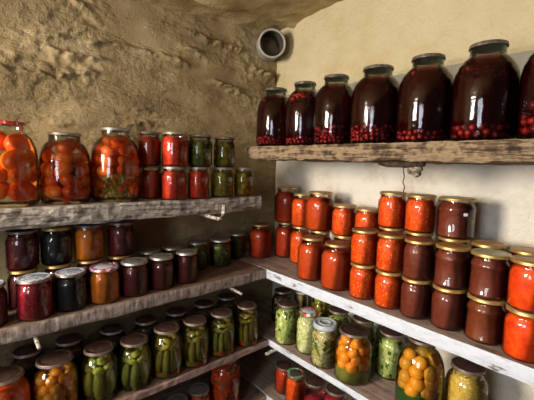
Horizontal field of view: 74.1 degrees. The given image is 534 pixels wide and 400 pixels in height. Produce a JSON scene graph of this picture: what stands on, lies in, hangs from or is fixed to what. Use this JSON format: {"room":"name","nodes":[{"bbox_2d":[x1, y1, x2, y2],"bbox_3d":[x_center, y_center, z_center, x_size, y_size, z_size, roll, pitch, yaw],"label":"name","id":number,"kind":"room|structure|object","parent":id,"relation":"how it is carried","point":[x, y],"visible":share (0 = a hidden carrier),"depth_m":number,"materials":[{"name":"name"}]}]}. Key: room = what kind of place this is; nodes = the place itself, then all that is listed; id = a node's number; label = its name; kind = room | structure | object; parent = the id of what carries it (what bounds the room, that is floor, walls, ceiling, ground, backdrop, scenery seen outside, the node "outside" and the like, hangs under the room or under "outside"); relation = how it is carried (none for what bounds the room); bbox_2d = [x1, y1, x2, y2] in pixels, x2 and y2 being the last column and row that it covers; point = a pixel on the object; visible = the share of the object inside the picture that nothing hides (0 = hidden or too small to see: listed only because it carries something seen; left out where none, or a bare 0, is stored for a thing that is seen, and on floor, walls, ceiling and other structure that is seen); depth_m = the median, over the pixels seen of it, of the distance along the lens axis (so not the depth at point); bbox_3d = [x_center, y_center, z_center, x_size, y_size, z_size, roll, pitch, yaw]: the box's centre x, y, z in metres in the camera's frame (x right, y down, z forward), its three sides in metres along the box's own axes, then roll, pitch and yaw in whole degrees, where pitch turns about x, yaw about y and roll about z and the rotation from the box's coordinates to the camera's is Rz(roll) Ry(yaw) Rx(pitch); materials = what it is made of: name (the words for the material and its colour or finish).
{"room":"root cellar pantry","nodes":[
{"label":"root cellar pantry","id":0,"kind":"room"},
{"bbox_2d":[0,0,278,366],"bbox_3d":[-1.094,0.264,0.951,3.050,2.220,0.051,-4,8,-40],"label":"wall","id":1,"kind":"structure","parent":0,"point":[83,67],"depth_m":1.39,"materials":[{"name":"concrete"}]},
{"bbox_2d":[0,191,261,230],"bbox_3d":[-0.638,0.035,1.129,1.398,0.065,0.284,-4,8,-41],"label":"shelf board","id":2,"kind":"object","parent":1,"relation":"attached to","point":[40,215],"visible":0.73,"depth_m":1.09,"materials":[{"name":"grey wood"}]},
{"bbox_2d":[0,120,39,207],"bbox_3d":[-0.718,-0.100,0.980,0.144,0.231,0.144,4,6,21],"label":"jar","id":3,"kind":"object","parent":2,"relation":"on","point":[24,189],"visible":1,"depth_m":0.96,"materials":[{"name":"clear glass"}]},
{"bbox_2d":[38,132,91,204],"bbox_3d":[-0.615,-0.097,1.079,0.140,0.211,0.140,0,6,-19],"label":"jar","id":4,"kind":"object","parent":2,"relation":"on","point":[66,175],"visible":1,"depth_m":1.05,"materials":[{"name":"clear glass"}]},
{"bbox_2d":[90,127,140,202],"bbox_3d":[-0.498,-0.117,1.167,0.154,0.237,0.154,-2,7,-27],"label":"jar","id":5,"kind":"object","parent":2,"relation":"on","point":[106,158],"visible":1,"depth_m":1.14,"materials":[{"name":"clear glass"}]},
{"bbox_2d":[141,166,161,198],"bbox_3d":[-0.416,-0.064,1.268,0.080,0.116,0.080,0,6,-10],"label":"sauce jar","id":6,"kind":"object","parent":2,"relation":"on","point":[150,179],"visible":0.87,"depth_m":1.24,"materials":[{"name":"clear glass"}]},
{"bbox_2d":[137,131,160,165],"bbox_3d":[-0.416,-0.180,1.250,0.081,0.118,0.081,-3,8,-40],"label":"sauce jar","id":7,"kind":"object","parent":6,"relation":"on","point":[149,147],"visible":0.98,"depth_m":1.22,"materials":[{"name":"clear glass"}]},
{"bbox_2d":[161,166,185,199],"bbox_3d":[-0.332,-0.061,1.256,0.087,0.116,0.087,-1,7,-26],"label":"sauce jar","id":8,"kind":"object","parent":2,"relation":"on","point":[173,183],"visible":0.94,"depth_m":1.22,"materials":[{"name":"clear glass"}]},
{"bbox_2d":[162,131,188,166],"bbox_3d":[-0.323,-0.178,1.246,0.093,0.119,0.093,1,6,-4],"label":"sauce jar","id":9,"kind":"object","parent":8,"relation":"on","point":[175,150],"visible":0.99,"depth_m":1.21,"materials":[{"name":"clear glass"}]},
{"bbox_2d":[187,167,208,198],"bbox_3d":[-0.256,-0.065,1.317,0.079,0.116,0.079,0,6,-14],"label":"sauce jar","id":10,"kind":"object","parent":2,"relation":"on","point":[197,181],"visible":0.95,"depth_m":1.29,"materials":[{"name":"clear glass"}]},
{"bbox_2d":[188,134,211,166],"bbox_3d":[-0.249,-0.182,1.310,0.091,0.117,0.091,6,7,37],"label":"pickle jar","id":11,"kind":"object","parent":10,"relation":"on","point":[200,153],"visible":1,"depth_m":1.28,"materials":[{"name":"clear glass"}]},
{"bbox_2d":[211,167,232,197],"bbox_3d":[-0.176,-0.071,1.389,0.086,0.116,0.086,4,7,26],"label":"pickle jar","id":12,"kind":"object","parent":2,"relation":"on","point":[221,182],"visible":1,"depth_m":1.37,"materials":[{"name":"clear glass"}]},
{"bbox_2d":[213,137,234,166],"bbox_3d":[-0.167,-0.186,1.383,0.084,0.115,0.084,-1,6,-21],"label":"pickle jar","id":13,"kind":"object","parent":12,"relation":"on","point":[224,151],"visible":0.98,"depth_m":1.36,"materials":[{"name":"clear glass"}]},
{"bbox_2d":[234,167,252,196],"bbox_3d":[-0.097,-0.075,1.451,0.077,0.116,0.077,7,8,40],"label":"pickle jar","id":14,"kind":"object","parent":2,"relation":"on","point":[246,186],"visible":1,"depth_m":1.44,"materials":[{"name":"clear glass"}]},
{"bbox_2d":[0,258,266,344],"bbox_3d":[-0.635,0.335,1.157,1.409,0.043,0.305,-4,8,-41],"label":"shelf board","id":15,"kind":"object","parent":1,"relation":"attached to","point":[239,272],"visible":0.41,"depth_m":1.15,"materials":[{"name":"wood"}]},
{"bbox_2d":[7,267,37,309],"bbox_3d":[-0.734,0.262,1.065,0.081,0.117,0.081,1,6,-1],"label":"jam jar","id":16,"kind":"object","parent":15,"relation":"on","point":[13,275],"visible":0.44,"depth_m":1.03,"materials":[{"name":"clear glass"}]},
{"bbox_2d":[5,228,39,270],"bbox_3d":[-0.728,0.145,1.052,0.083,0.117,0.083,6,7,35],"label":"jam jar","id":17,"kind":"object","parent":16,"relation":"on","point":[21,245],"visible":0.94,"depth_m":1.02,"materials":[{"name":"clear glass"}]},
{"bbox_2d":[15,272,53,321],"bbox_3d":[-0.654,0.272,0.996,0.089,0.115,0.089,7,8,44],"label":"jam jar","id":18,"kind":"object","parent":15,"relation":"on","point":[34,297],"visible":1,"depth_m":0.97,"materials":[{"name":"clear glass"}]},
{"bbox_2d":[43,262,70,302],"bbox_3d":[-0.665,0.257,1.125,0.081,0.117,0.081,-1,7,-26],"label":"jam jar","id":19,"kind":"object","parent":15,"relation":"on","point":[48,269],"visible":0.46,"depth_m":1.09,"materials":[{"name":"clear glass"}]},
{"bbox_2d":[40,225,72,265],"bbox_3d":[-0.664,0.141,1.113,0.087,0.117,0.087,1,6,-8],"label":"jam jar","id":20,"kind":"object","parent":19,"relation":"on","point":[56,241],"visible":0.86,"depth_m":1.08,"materials":[{"name":"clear glass"}]},
{"bbox_2d":[54,267,86,311],"bbox_3d":[-0.588,0.268,1.061,0.086,0.113,0.086,4,6,21],"label":"jam jar","id":21,"kind":"object","parent":15,"relation":"on","point":[70,284],"visible":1,"depth_m":1.03,"materials":[{"name":"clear glass"}]},
{"bbox_2d":[76,258,101,295],"bbox_3d":[-0.595,0.253,1.184,0.081,0.117,0.081,-1,7,-26],"label":"jam jar","id":22,"kind":"object","parent":15,"relation":"on","point":[82,264],"visible":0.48,"depth_m":1.15,"materials":[{"name":"clear glass"}]},
{"bbox_2d":[74,223,104,260],"bbox_3d":[-0.590,0.137,1.173,0.091,0.117,0.091,7,8,41],"label":"jam jar","id":23,"kind":"object","parent":22,"relation":"on","point":[89,245],"visible":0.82,"depth_m":1.14,"materials":[{"name":"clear glass"}]},
{"bbox_2d":[88,262,119,304],"bbox_3d":[-0.516,0.264,1.122,0.090,0.112,0.090,4,6,24],"label":"jam jar","id":24,"kind":"object","parent":15,"relation":"on","point":[104,278],"visible":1,"depth_m":1.09,"materials":[{"name":"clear glass"}]},
{"bbox_2d":[107,254,130,288],"bbox_3d":[-0.521,0.248,1.247,0.081,0.117,0.081,2,6,2],"label":"jam jar","id":25,"kind":"object","parent":15,"relation":"on","point":[112,259],"visible":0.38,"depth_m":1.21,"materials":[{"name":"clear glass"}]},
{"bbox_2d":[108,219,134,256],"bbox_3d":[-0.510,0.132,1.238,0.087,0.117,0.087,1,6,-1],"label":"jam jar","id":26,"kind":"object","parent":25,"relation":"on","point":[121,234],"visible":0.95,"depth_m":1.21,"materials":[{"name":"clear glass"}]},
{"bbox_2d":[120,257,147,296],"bbox_3d":[-0.445,0.258,1.186,0.088,0.115,0.088,6,8,39],"label":"jam jar","id":27,"kind":"object","parent":15,"relation":"on","point":[134,270],"visible":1,"depth_m":1.16,"materials":[{"name":"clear glass"}]},
{"bbox_2d":[149,253,173,289],"bbox_3d":[-0.373,0.253,1.252,0.084,0.115,0.084,5,7,32],"label":"jam jar","id":28,"kind":"object","parent":15,"relation":"on","point":[161,266],"visible":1,"depth_m":1.22,"materials":[{"name":"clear glass"}]},
{"bbox_2d":[175,249,197,283],"bbox_3d":[-0.301,0.247,1.321,0.082,0.116,0.082,4,6,21],"label":"jam jar","id":29,"kind":"object","parent":15,"relation":"on","point":[186,261],"visible":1,"depth_m":1.29,"materials":[{"name":"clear glass"}]},
{"bbox_2d":[188,239,207,270],"bbox_3d":[-0.290,0.230,1.483,0.083,0.117,0.083,4,7,25],"label":"pickle jar","id":30,"kind":"object","parent":15,"relation":"on","point":[200,245],"visible":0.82,"depth_m":1.46,"materials":[{"name":"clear glass"}]},
{"bbox_2d":[209,237,230,266],"bbox_3d":[-0.204,0.226,1.545,0.093,0.117,0.093,-3,8,-40],"label":"pickle jar","id":31,"kind":"object","parent":15,"relation":"on","point":[220,247],"visible":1,"depth_m":1.51,"materials":[{"name":"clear glass"}]},
{"bbox_2d":[79,329,267,399],"bbox_3d":[-0.633,0.624,1.165,1.396,0.035,0.351,-4,8,-41],"label":"shelf board","id":32,"kind":"object","parent":1,"relation":"attached to","point":[156,385],"visible":0.27,"depth_m":1.25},
{"bbox_2d":[0,365,30,399],"bbox_3d":[-0.706,0.546,0.957,0.112,0.160,0.112,-2,7,-33],"label":"sauce jar","id":33,"kind":"object","parent":32,"relation":"on","point":[14,385],"visible":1,"depth_m":0.94,"materials":[{"name":"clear glass"}]},
{"bbox_2d":[10,343,43,399],"bbox_3d":[-0.728,0.532,1.080,0.098,0.161,0.098,-3,8,-39],"label":"pickle jar","id":34,"kind":"object","parent":32,"relation":"on","point":[26,355],"visible":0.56,"depth_m":1.06,"materials":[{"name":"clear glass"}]},
{"bbox_2d":[31,349,79,399],"bbox_3d":[-0.619,0.538,1.036,0.120,0.164,0.120,-3,8,-38],"label":"jar","id":35,"kind":"object","parent":32,"relation":"on","point":[56,374],"visible":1,"depth_m":1.01,"materials":[{"name":"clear glass"}]},
{"bbox_2d":[55,333,84,387],"bbox_3d":[-0.643,0.526,1.153,0.098,0.161,0.098,0,6,-15],"label":"pickle jar","id":36,"kind":"object","parent":32,"relation":"on","point":[73,342],"visible":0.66,"depth_m":1.14,"materials":[{"name":"clear glass"}]},
{"bbox_2d":[80,340,117,399],"bbox_3d":[-0.524,0.534,1.105,0.107,0.161,0.107,2,6,3],"label":"jar","id":37,"kind":"object","parent":32,"relation":"on","point":[97,382],"visible":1,"depth_m":1.09,"materials":[{"name":"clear glass"}]},
{"bbox_2d":[98,323,125,366],"bbox_3d":[-0.536,0.521,1.231,0.098,0.161,0.098,-1,6,-21],"label":"pickle jar","id":38,"kind":"object","parent":32,"relation":"on","point":[113,332],"visible":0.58,"depth_m":1.21,"materials":[{"name":"clear glass"}]},
{"bbox_2d":[117,333,151,391],"bbox_3d":[-0.439,0.533,1.172,0.108,0.155,0.108,2,6,4],"label":"jar","id":39,"kind":"object","parent":32,"relation":"on","point":[134,355],"visible":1,"depth_m":1.15,"materials":[{"name":"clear glass"}]},
{"bbox_2d":[132,314,156,345],"bbox_3d":[-0.447,0.515,1.307,0.098,0.161,0.098,-2,7,-32],"label":"pickle jar","id":40,"kind":"object","parent":32,"relation":"on","point":[145,324],"visible":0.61,"depth_m":1.29,"materials":[{"name":"clear glass"}]},
{"bbox_2d":[151,321,182,378],"bbox_3d":[-0.351,0.523,1.239,0.108,0.166,0.108,1,6,-8],"label":"jar","id":41,"kind":"object","parent":32,"relation":"on","point":[167,353],"visible":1,"depth_m":1.22,"materials":[{"name":"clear glass"}]},
{"bbox_2d":[181,315,208,367],"bbox_3d":[-0.267,0.519,1.307,0.104,0.164,0.104,-3,7,-35],"label":"jar","id":42,"kind":"object","parent":32,"relation":"on","point":[195,349],"visible":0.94,"depth_m":1.28,"materials":[{"name":"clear glass"}]},
{"bbox_2d":[208,307,234,356],"bbox_3d":[-0.178,0.514,1.381,0.105,0.163,0.105,-4,8,-41],"label":"jar","id":43,"kind":"object","parent":32,"relation":"on","point":[223,345],"visible":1,"depth_m":1.36,"materials":[{"name":"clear glass"}]},
{"bbox_2d":[215,292,237,333],"bbox_3d":[-0.179,0.497,1.554,0.098,0.161,0.098,4,6,22],"label":"pickle jar","id":44,"kind":"object","parent":32,"relation":"on","point":[225,300],"visible":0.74,"depth_m":1.53,"materials":[{"name":"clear glass"}]},
{"bbox_2d":[235,301,258,346],"bbox_3d":[-0.083,0.509,1.458,0.099,0.163,0.099,-2,7,-31],"label":"jar","id":45,"kind":"object","parent":32,"relation":"on","point":[246,331],"visible":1,"depth_m":1.44,"materials":[{"name":"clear glass"}]},
{"bbox_2d":[141,371,265,399],"bbox_3d":[-0.642,0.883,1.201,1.403,0.039,0.334,-4,8,-41],"label":"shelf board","id":46,"kind":"object","parent":1,"relation":"attached to","point":[248,391],"visible":0.26,"depth_m":1.55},
{"bbox_2d":[188,382,209,399],"bbox_3d":[-0.268,0.795,1.390,0.086,0.117,0.086,0,6,-14],"label":"sauce jar","id":47,"kind":"object","parent":46,"relation":"on","point":[200,390],"visible":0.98,"depth_m":1.37,"materials":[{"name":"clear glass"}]},
{"bbox_2d":[208,360,240,399],"bbox_3d":[-0.176,0.744,1.469,0.132,0.208,0.132,2,6,2],"label":"jar","id":48,"kind":"object","parent":46,"relation":"on","point":[224,380],"visible":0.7,"depth_m":1.42,"materials":[{"name":"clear glass"}]},
{"bbox_2d":[129,0,342,30],"bbox_3d":[-0.379,-0.615,0.066,3.070,0.480,2.210,-4,8,-41],"label":"ceiling","id":49,"kind":"structure","parent":0,"point":[261,14],"depth_m":1.53,"materials":[{"name":"brown concrete"}]},
{"bbox_2d":[272,0,533,399],"bbox_3d":[0.724,0.254,1.129,0.020,2.300,2.210,-4,8,-41],"label":"wall","id":50,"kind":"structure","parent":0,"point":[346,37],"depth_m":1.29,"materials":[{"name":"beige paint"}]},
{"bbox_2d":[256,28,285,61],"bbox_3d":[0.005,-0.765,1.784,0.135,0.153,0.235,0,6,-11],"label":"vent pipe","id":51,"kind":"object","parent":50,"relation":"attached to","point":[276,35],"visible":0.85,"depth_m":1.70,"materials":[{"name":"grey plastic"}]},
{"bbox_2d":[237,345,355,399],"bbox_3d":[0.559,0.923,1.121,0.313,0.039,2.026,-4,8,-41],"label":"shelf board","id":52,"kind":"object","parent":50,"relation":"attached to","point":[257,368],"visible":0.37,"depth_m":1.72,"materials":[{"name":"wood"}]},
{"bbox_2d":[275,360,293,394],"bbox_3d":[0.078,0.785,1.567,0.086,0.119,0.086,3,6,18],"label":"sauce jar","id":53,"kind":"object","parent":52,"relation":"on","point":[282,366],"visible":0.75,"depth_m":1.54,"materials":[{"name":"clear glass"}]},
{"bbox_2d":[285,368,304,399],"bbox_3d":[0.117,0.784,1.468,0.080,0.143,0.080,-4,8,-44],"label":"sauce jar","id":54,"kind":"object","parent":52,"relation":"on","point":[295,382],"visible":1,"depth_m":1.44,"materials":[{"name":"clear glass"}]},
{"bbox_2d":[303,374,325,399],"bbox_3d":[0.189,0.788,1.407,0.086,0.152,0.086,5,7,30],"label":"jam jar","id":55,"kind":"object","parent":52,"relation":"on","point":[313,381],"visible":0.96,"depth_m":1.41,"materials":[{"name":"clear glass"}]},
{"bbox_2d":[245,298,492,399],"bbox_3d":[0.563,0.660,1.091,0.321,0.029,2.026,-4,8,-41],"label":"shelf board","id":56,"kind":"object","parent":50,"relation":"attached to","point":[377,388],"visible":0.3,"depth_m":1.28,"materials":[{"name":"wood"}]},
{"bbox_2d":[274,299,298,344],"bbox_3d":[0.083,0.509,1.481,0.102,0.166,0.102,0,6,-11],"label":"jar","id":57,"kind":"object","parent":56,"relation":"on","point":[286,314],"visible":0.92,"depth_m":1.45,"materials":[{"name":"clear glass"}]},
{"bbox_2d":[295,307,318,354],"bbox_3d":[0.165,0.520,1.413,0.100,0.163,0.100,5,7,31],"label":"jar","id":58,"kind":"object","parent":56,"relation":"on","point":[307,315],"visible":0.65,"depth_m":1.38,"materials":[{"name":"clear glass"}]},
{"bbox_2d":[310,317,337,368],"bbox_3d":[0.215,0.532,1.321,0.103,0.160,0.103,3,6,18],"label":"jar","id":59,"kind":"object","parent":56,"relation":"on","point":[324,333],"visible":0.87,"depth_m":1.28,"materials":[{"name":"clear glass"}]},
{"bbox_2d":[333,323,372,385],"bbox_3d":[0.302,0.535,1.238,0.129,0.175,0.129,7,8,44],"label":"jar","id":60,"kind":"object","parent":56,"relation":"on","point":[353,351],"visible":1,"depth_m":1.20,"materials":[{"name":"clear glass"}]},
{"bbox_2d":[374,326,405,380],"bbox_3d":[0.442,0.543,1.262,0.105,0.162,0.105,3,6,17],"label":"jar","id":61,"kind":"object","parent":56,"relation":"on","point":[390,342],"visible":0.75,"depth_m":1.23,"materials":[{"name":"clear glass"}]},
{"bbox_2d":[394,336,444,399],"bbox_3d":[0.461,0.527,1.067,0.134,0.236,0.134,-2,7,-34],"label":"jar","id":62,"kind":"object","parent":56,"relation":"on","point":[420,370],"visible":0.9,"depth_m":1.04,"materials":[{"name":"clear glass"}]},
{"bbox_2d":[443,356,488,399],"bbox_3d":[0.581,0.564,1.034,0.111,0.176,0.111,6,8,38],"label":"jar","id":63,"kind":"object","parent":56,"relation":"on","point":[465,380],"visible":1,"depth_m":1.00,"materials":[{"name":"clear glass"}]},
{"bbox_2d":[240,246,533,385],"bbox_3d":[0.576,0.376,1.066,0.307,0.043,2.026,-4,8,-41],"label":"shelf board","id":64,"kind":"object","parent":50,"relation":"attached to","point":[280,270],"visible":0.41,"depth_m":1.05,"materials":[{"name":"wood"}]},
{"bbox_2d":[229,231,244,258],"bbox_3d":[-0.142,0.213,1.677,0.078,0.117,0.078,-3,8,-38],"label":"pickle jar","id":65,"kind":"object","parent":64,"relation":"on","point":[237,242],"visible":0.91,"depth_m":1.65,"materials":[{"name":"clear glass"}]},
{"bbox_2d":[249,222,270,258],"bbox_3d":[-0.033,0.193,1.700,0.107,0.160,0.107,-3,7,-38],"label":"sauce jar","id":66,"kind":"object","parent":64,"relation":"on","point":[260,234],"visible":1,"depth_m":1.66,"materials":[{"name":"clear glass"}]},
{"bbox_2d":[275,222,292,257],"bbox_3d":[0.092,0.188,1.726,0.105,0.170,0.105,0,6,-17],"label":"sauce jar","id":67,"kind":"object","parent":64,"relation":"on","point":[282,233],"visible":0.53,"depth_m":1.68,"materials":[{"name":"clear glass"}]},
{"bbox_2d":[274,186,298,222],"bbox_3d":[0.096,0.020,1.706,0.120,0.168,0.120,1,6,-8],"label":"sauce jar","id":68,"kind":"object","parent":67,"relation":"on","point":[283,200],"visible":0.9,"depth_m":1.66,"materials":[{"name":"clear glass"}]},
{"bbox_2d":[289,226,309,263],"bbox_3d":[0.153,0.200,1.622,0.097,0.170,0.097,4,6,23],"label":"sauce jar","id":69,"kind":"object","parent":64,"relation":"on","point":[295,237],"visible":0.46,"depth_m":1.59,"materials":[{"name":"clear glass"}]},
{"bbox_2d":[291,193,309,226],"bbox_3d":[0.159,0.044,1.600,0.099,0.146,0.099,4,6,23],"label":"sauce jar","id":70,"kind":"object","parent":69,"relation":"on","point":[298,206],"visible":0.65,"depth_m":1.56,"materials":[{"name":"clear glass"}]},
{"bbox_2d":[297,234,325,280],"bbox_3d":[0.177,0.226,1.399,0.112,0.166,0.112,1,6,-3],"label":"sauce jar","id":71,"kind":"object","parent":64,"relation":"on","point":[310,250],"visible":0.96,"depth_m":1.36,"materials":[{"name":"clear glass"}]},
{"bbox_2d":[311,231,330,246],"bbox_3d":[0.224,0.212,1.501,0.104,0.176,0.104,6,8,38],"label":"sauce jar","id":72,"kind":"object","parent":64,"relation":"on","point":[326,235],"visible":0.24,"depth_m":1.47,"materials":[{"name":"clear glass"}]},
{"bbox_2d":[305,191,334,231],"bbox_3d":[0.224,0.045,1.484,0.124,0.160,0.124,3,6,10],"label":"sauce jar","id":73,"kind":"object","parent":72,"relation":"on","point":[318,212],"visible":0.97,"depth_m":1.44,"materials":[{"name":"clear glass"}]},
{"bbox_2d":[320,240,351,290],"bbox_3d":[0.256,0.238,1.299,0.115,0.167,0.115,7,8,41],"label":"sauce jar","id":74,"kind":"object","parent":64,"relation":"on","point":[335,258],"visible":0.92,"depth_m":1.26,"materials":[{"name":"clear glass"}]},
{"bbox_2d":[334,235,350,249],"bbox_3d":[0.303,0.224,1.409,0.100,0.176,0.100,-1,6,-23],"label":"sauce jar","id":75,"kind":"object","parent":64,"relation":"on","point":[336,237],"visible":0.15,"depth_m":1.38,"materials":[{"name":"gold metal"}]},
{"bbox_2d":[331,203,356,235],"bbox_3d":[0.305,0.077,1.392,0.099,0.119,0.099,2,6,6],"label":"sauce jar","id":76,"kind":"object","parent":75,"relation":"on","point":[343,214],"visible":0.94,"depth_m":1.35,"materials":[{"name":"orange glass"}]},
{"bbox_2d":[348,262,376,299],"bbox_3d":[0.331,0.273,1.218,0.095,0.118,0.095,-4,8,-43],"label":"sauce jar","id":77,"kind":"object","parent":64,"relation":"on","point":[361,277],"visible":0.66,"depth_m":1.18,"materials":[{"name":"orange glass"}]},
{"bbox_2d":[350,227,378,265],"bbox_3d":[0.334,0.156,1.207,0.095,0.117,0.095,1,6,-3],"label":"sauce jar","id":78,"kind":"object","parent":77,"relation":"on","point":[363,239],"visible":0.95,"depth_m":1.17,"materials":[{"name":"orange glass"}]},
{"bbox_2d":[373,268,402,309],"bbox_3d":[0.394,0.283,1.144,0.092,0.118,0.092,-3,8,-39],"label":"sauce jar","id":79,"kind":"object","parent":64,"relation":"on","point":[386,295],"visible":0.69,"depth_m":1.11,"materials":[{"name":"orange glass"}]},
{"bbox_2d":[375,231,406,272],"bbox_3d":[0.398,0.165,1.132,0.092,0.118,0.092,-2,7,-34],"label":"sauce jar","id":80,"kind":"object","parent":79,"relation":"on","point":[390,245],"visible":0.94,"depth_m":1.10,"materials":[{"name":"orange glass"}]},
{"bbox_2d":[399,275,431,319],"bbox_3d":[0.451,0.291,1.073,0.089,0.118,0.089,-1,6,-22],"label":"jam jar","id":81,"kind":"object","parent":64,"relation":"on","point":[415,296],"visible":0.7,"depth_m":1.04,"materials":[{"name":"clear glass"}]},
{"bbox_2d":[402,236,434,280],"bbox_3d":[0.454,0.175,1.061,0.088,0.117,0.088,6,7,34],"label":"jam jar","id":82,"kind":"object","parent":81,"relation":"on","point":[418,252],"visible":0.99,"depth_m":1.03,"materials":[{"name":"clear glass"}]},
{"bbox_2d":[429,283,466,330],"bbox_3d":[0.515,0.300,1.006,0.091,0.118,0.091,1,6,-3],"label":"jam jar","id":83,"kind":"object","parent":64,"relation":"on","point":[447,306],"visible":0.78,"depth_m":0.97,"materials":[{"name":"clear glass"}]},
{"bbox_2d":[432,242,470,289],"bbox_3d":[0.519,0.183,0.993,0.091,0.117,0.091,1,6,-4],"label":"jam jar","id":84,"kind":"object","parent":83,"relation":"on","point":[451,263],"visible":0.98,"depth_m":0.96,"materials":[{"name":"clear glass"}]},
{"bbox_2d":[463,292,506,345],"bbox_3d":[0.577,0.309,0.934,0.094,0.118,0.094,4,6,20],"label":"jam jar","id":85,"kind":"object","parent":64,"relation":"on","point":[483,318],"visible":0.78,"depth_m":0.90,"materials":[{"name":"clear glass"}]},
{"bbox_2d":[467,248,511,300],"bbox_3d":[0.580,0.193,0.922,0.094,0.117,0.094,-1,6,-24],"label":"jam jar","id":86,"kind":"object","parent":85,"relation":"on","point":[488,271],"visible":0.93,"depth_m":0.89,"materials":[{"name":"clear glass"}]},
{"bbox_2d":[501,303,533,363],"bbox_3d":[0.624,0.318,0.853,0.093,0.120,0.093,4,6,19],"label":"jar","id":87,"kind":"object","parent":64,"relation":"on","point":[517,337],"visible":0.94,"depth_m":0.83,"materials":[{"name":"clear glass"}]},
{"bbox_2d":[505,255,533,313],"bbox_3d":[0.627,0.199,0.840,0.093,0.119,0.093,0,6,-12],"label":"jar","id":88,"kind":"object","parent":87,"relation":"on","point":[519,295],"visible":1,"depth_m":0.82,"materials":[{"name":"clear glass"}]},
{"bbox_3d":[0.566,0.291,1.100,0.091,0.119,0.091,-1,6,-21],"label":"jam jar","id":89,"kind":"object","parent":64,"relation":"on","visible":0},
{"bbox_2d":[436,236,469,249],"bbox_3d":[0.569,0.172,1.087,0.091,0.120,0.091,3,6,11],"label":"jam jar","id":90,"kind":"object","parent":89,"relation":"on","point":[441,239],"visible":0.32,"depth_m":1.05,"materials":[{"name":"gold metal"}]},
{"bbox_2d":[436,196,476,239],"bbox_3d":[0.574,0.052,1.073,0.105,0.122,0.105,2,6,3],"label":"jam jar","id":91,"kind":"object","parent":90,"relation":"on","point":[456,219],"visible":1,"depth_m":1.04,"materials":[{"name":"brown glass"}]},
{"bbox_3d":[0.371,0.233,1.331,0.094,0.176,0.094,5,7,31],"label":"sauce jar","id":92,"kind":"object","parent":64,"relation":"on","visible":0},
{"bbox_2d":[354,207,379,231],"bbox_3d":[0.373,0.088,1.313,0.095,0.117,0.095,4,7,26],"label":"sauce jar","id":93,"kind":"object","parent":92,"relation":"on","point":[365,216],"visible":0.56,"depth_m":1.28,"materials":[{"name":"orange glass"}]},
{"bbox_3d":[0.432,0.271,1.255,0.091,0.119,0.091,1,6,-9],"label":"sauce jar","id":94,"kind":"object","parent":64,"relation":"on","visible":0},
{"bbox_2d":[379,226,404,232],"bbox_3d":[0.435,0.153,1.242,0.091,0.120,0.091,5,7,32],"label":"sauce jar","id":95,"kind":"object","parent":94,"relation":"on","point":[400,230],"visible":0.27,"depth_m":1.21,"materials":[{"name":"gold metal"}]},
{"bbox_2d":[377,191,407,228],"bbox_3d":[0.437,0.032,1.231,0.097,0.122,0.097,-2,7,-33],"label":"sauce jar","id":96,"kind":"object","parent":95,"relation":"on","point":[391,209],"visible":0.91,"depth_m":1.19,"materials":[{"name":"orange glass"}]},
{"bbox_3d":[0.496,0.281,1.181,0.091,0.119,0.091,-4,8,-44],"label":"sauce jar","id":97,"kind":"object","parent":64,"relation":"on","visible":0},
{"bbox_2d":[405,230,432,238],"bbox_3d":[0.499,0.162,1.169,0.091,0.120,0.091,2,6,6],"label":"sauce jar","id":98,"kind":"object","parent":97,"relation":"on","point":[428,235],"visible":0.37,"depth_m":1.13,"materials":[{"name":"metal"}]},
{"bbox_2d":[404,193,436,233],"bbox_3d":[0.502,0.042,1.156,0.096,0.121,0.096,-1,7,-26],"label":"sauce jar","id":99,"kind":"object","parent":98,"relation":"on","point":[420,216],"visible":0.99,"depth_m":1.12,"materials":[{"name":"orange glass"}]},
{"bbox_2d":[246,139,533,165],"bbox_3d":[0.639,-0.113,0.895,0.387,0.056,1.779,-4,8,-41],"label":"shelf board","id":100,"kind":"object","parent":50,"relation":"attached to","point":[504,152],"visible":0.98,"depth_m":0.92,"materials":[{"name":"brown wood"}]},
{"bbox_2d":[256,87,293,145],"bbox_3d":[0.034,-0.327,1.419,0.151,0.229,0.151,-1,6,-24],"label":"jar","id":101,"kind":"object","parent":100,"relation":"on","point":[261,140],"visible":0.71,"depth_m":1.43,"materials":[{"name":"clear glass"}]},
{"bbox_2d":[285,81,322,145],"bbox_3d":[0.137,-0.312,1.300,0.138,0.229,0.138,-2,7,-31],"label":"jar","id":102,"kind":"object","parent":100,"relation":"on","point":[295,95],"visible":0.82,"depth_m":1.31,"materials":[{"name":"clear glass"}]},
{"bbox_2d":[313,74,352,144],"bbox_3d":[0.230,-0.299,1.192,0.143,0.229,0.143,-4,8,-44],"label":"jar","id":103,"kind":"object","parent":100,"relation":"on","point":[320,136],"visible":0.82,"depth_m":1.19,"materials":[{"name":"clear glass"}]},
{"bbox_2d":[349,64,399,143],"bbox_3d":[0.332,-0.284,1.074,0.153,0.229,0.153,3,6,11],"label":"jar","id":104,"kind":"object","parent":100,"relation":"on","point":[357,135],"visible":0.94,"depth_m":1.08,"materials":[{"name":"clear glass"}]},
{"bbox_2d":[378,161,425,198],"bbox_3d":[0.372,-0.056,0.985,0.029,0.107,0.135,-4,8,-41],"label":"scrap","id":105,"kind":"object","parent":100,"relation":"hanging from","point":[414,168],"visible":0.96,"depth_m":0.96,"materials":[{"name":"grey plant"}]},
{"bbox_2d":[395,53,453,142],"bbox_3d":[0.430,-0.269,0.960,0.145,0.229,0.145,-2,7,-28],"label":"jar","id":106,"kind":"object","parent":100,"relation":"on","point":[401,135],"visible":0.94,"depth_m":0.97,"materials":[{"name":"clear glass"}]},
{"bbox_2d":[448,39,520,140],"bbox_3d":[0.524,-0.255,0.852,0.142,0.229,0.142,2,6,9],"label":"jar","id":107,"kind":"object","parent":100,"relation":"on","point":[457,132],"visible":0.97,"depth_m":0.86,"materials":[{"name":"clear glass"}]},
{"bbox_2d":[514,51,533,138],"bbox_3d":[0.617,-0.242,0.744,0.142,0.229,0.142,7,8,41],"label":"jar","id":108,"kind":"object","parent":100,"relation":"on","point":[524,125],"visible":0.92,"depth_m":0.80,"materials":[{"name":"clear glass"}]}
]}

